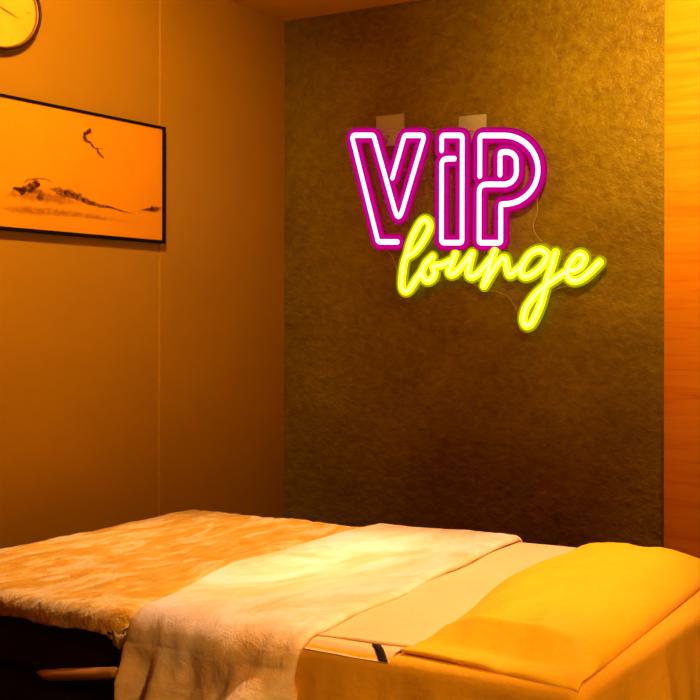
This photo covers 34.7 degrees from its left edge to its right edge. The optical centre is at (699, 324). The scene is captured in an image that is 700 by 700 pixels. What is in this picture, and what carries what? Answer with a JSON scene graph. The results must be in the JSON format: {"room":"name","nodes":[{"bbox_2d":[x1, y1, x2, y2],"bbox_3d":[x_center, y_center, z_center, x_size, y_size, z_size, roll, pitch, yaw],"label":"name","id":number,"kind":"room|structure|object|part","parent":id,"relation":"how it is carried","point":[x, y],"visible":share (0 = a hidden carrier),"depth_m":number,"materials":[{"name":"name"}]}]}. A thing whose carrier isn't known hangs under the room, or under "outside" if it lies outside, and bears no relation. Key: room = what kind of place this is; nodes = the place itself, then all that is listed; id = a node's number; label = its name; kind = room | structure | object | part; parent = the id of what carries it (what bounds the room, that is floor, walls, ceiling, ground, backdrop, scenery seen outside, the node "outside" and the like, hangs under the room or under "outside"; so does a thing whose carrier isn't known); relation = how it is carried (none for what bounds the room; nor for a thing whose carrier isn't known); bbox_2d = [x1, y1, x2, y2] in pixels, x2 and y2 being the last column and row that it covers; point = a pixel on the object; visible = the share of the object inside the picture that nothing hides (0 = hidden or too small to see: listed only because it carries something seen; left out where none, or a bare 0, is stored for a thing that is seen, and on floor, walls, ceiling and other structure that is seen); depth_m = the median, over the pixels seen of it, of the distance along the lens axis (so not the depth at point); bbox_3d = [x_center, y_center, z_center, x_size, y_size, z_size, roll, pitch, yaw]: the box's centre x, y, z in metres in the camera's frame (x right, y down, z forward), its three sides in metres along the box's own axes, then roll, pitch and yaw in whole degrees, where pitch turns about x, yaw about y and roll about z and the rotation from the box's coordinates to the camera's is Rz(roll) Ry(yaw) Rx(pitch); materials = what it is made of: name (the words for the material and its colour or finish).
{"room":"massage room","nodes":[
{"label":"massage room","id":0,"kind":"room"},
{"bbox_2d":[0,0,284,548],"bbox_3d":[-2.568,0.025,2.128,0.100,2.500,4.267,0,0,23],"label":"wall","id":1,"kind":"structure","parent":0,"point":[139,381],"depth_m":3.54,"materials":[{"name":"beige paint"}]},
{"bbox_2d":[0,0,41,51],"bbox_3d":[-2.106,-0.956,3.006,0.044,0.277,0.277,0,0,23],"label":"wall clock","id":2,"kind":"object","parent":1,"relation":"attached to","point":[20,20],"visible":1,"depth_m":3.07,"materials":[{"name":"brown wood"}]},
{"bbox_2d":[0,93,165,243],"bbox_3d":[-2.189,-0.490,2.834,0.030,0.408,1.543,0,0,23],"label":"framed painting","id":3,"kind":"object","parent":1,"relation":"attached to","point":[65,171],"visible":1,"depth_m":3.25,"materials":[{"name":"paper"}]},
{"bbox_2d":[227,0,416,20],"bbox_3d":[-0.227,-1.270,1.171,5.152,0.100,4.367,0,0,23],"label":"ceiling","id":4,"kind":"structure","parent":0,"point":[285,10],"depth_m":3.88,"materials":[{"name":"paint"}]},
{"bbox_2d":[284,0,664,547],"bbox_3d":[-0.921,0.028,3.795,1.799,2.500,0.100,0,0,23],"label":"wall","id":5,"kind":"structure","parent":0,"point":[433,407],"depth_m":3.69,"materials":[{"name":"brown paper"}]},
{"bbox_2d":[376,114,404,145],"bbox_3d":[-1.183,-0.741,3.844,0.134,0.119,0.017,0,0,23],"label":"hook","id":6,"kind":"object","parent":5,"relation":"attached to","point":[389,126],"visible":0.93,"depth_m":3.85,"materials":[{"name":"beige plastic"}]},
{"bbox_2d":[459,114,486,141],"bbox_3d":[-0.836,-0.719,3.694,0.123,0.099,0.017,0,0,23],"label":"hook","id":7,"kind":"object","parent":5,"relation":"attached to","point":[472,123],"visible":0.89,"depth_m":3.69,"materials":[{"name":"beige plastic"}]},
{"bbox_2d":[346,127,605,331],"bbox_3d":[-0.842,-0.366,3.675,1.143,0.792,0.018,0,0,23],"label":"sign","id":8,"kind":"object","parent":5,"relation":"attached to","point":[508,158],"visible":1,"depth_m":3.67,"materials":[{"name":"multicoloured plastic"}]},
{"bbox_2d":[664,0,699,557],"bbox_3d":[1.440,0.033,2.766,3.353,2.500,0.112,0,0,23],"label":"wooden panel","id":9,"kind":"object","parent":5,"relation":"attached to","point":[682,17],"depth_m":3.35,"materials":[{"name":"orange wood"}]},
{"bbox_3d":[-0.233,1.330,1.171,5.152,0.100,4.367,0,0,23],"label":"floor","id":10,"kind":"structure","parent":0,"visible":0},
{"bbox_2d":[0,616,122,699],"bbox_3d":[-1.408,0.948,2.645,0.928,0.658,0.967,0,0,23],"label":"bed","id":11,"kind":"object","parent":10,"relation":"on","point":[38,661],"visible":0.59,"depth_m":2.22,"materials":[{"name":"metal"}]},
{"bbox_3d":[-1.295,0.719,2.093,0.284,0.056,0.043,0,0,23],"label":"rail","id":12,"kind":"part","parent":11,"relation":"part of","materials":[{"name":"brown wood"}]},
{"bbox_2d":[0,509,361,649],"bbox_3d":[-1.421,0.683,2.699,0.917,0.186,0.970,0,0,23],"label":"blanket","id":13,"kind":"object","parent":11,"relation":"on","point":[98,580],"visible":0.73,"depth_m":2.56,"materials":[{"name":"fabric"}]},
{"bbox_3d":[-0.484,0.945,2.288,0.988,0.668,0.883,0,0,23],"label":"bed","id":14,"kind":"object","parent":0,"visible":0},
{"bbox_2d":[295,589,699,699],"bbox_3d":[-0.481,0.821,2.286,1.118,0.442,1.015,0,0,23],"label":"sheet","id":15,"kind":"object","parent":14,"relation":"on","point":[663,663],"visible":0.2,"depth_m":1.84,"materials":[{"name":"fabric"}]},
{"bbox_2d":[114,523,522,699],"bbox_3d":[-0.872,0.841,2.419,0.535,0.539,1.105,0,0,16],"label":"throw","id":16,"kind":"object","parent":15,"relation":"on","point":[240,631],"visible":1,"depth_m":2.07,"materials":[{"name":"white fabric"}]},
{"bbox_2d":[304,542,575,662],"bbox_3d":[-0.432,0.601,2.252,0.660,0.018,0.898,0,0,23],"label":"sheet","id":17,"kind":"object","parent":15,"relation":"on","point":[410,619],"visible":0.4,"depth_m":2.12,"materials":[{"name":"beige fabric"}]},
{"bbox_2d":[400,542,699,692],"bbox_3d":[-0.265,0.571,2.175,0.428,0.076,0.921,0,0,18],"label":"pillow","id":18,"kind":"object","parent":15,"relation":"on","point":[559,620],"visible":1,"depth_m":1.93,"materials":[{"name":"yellow fabric"}]}
]}

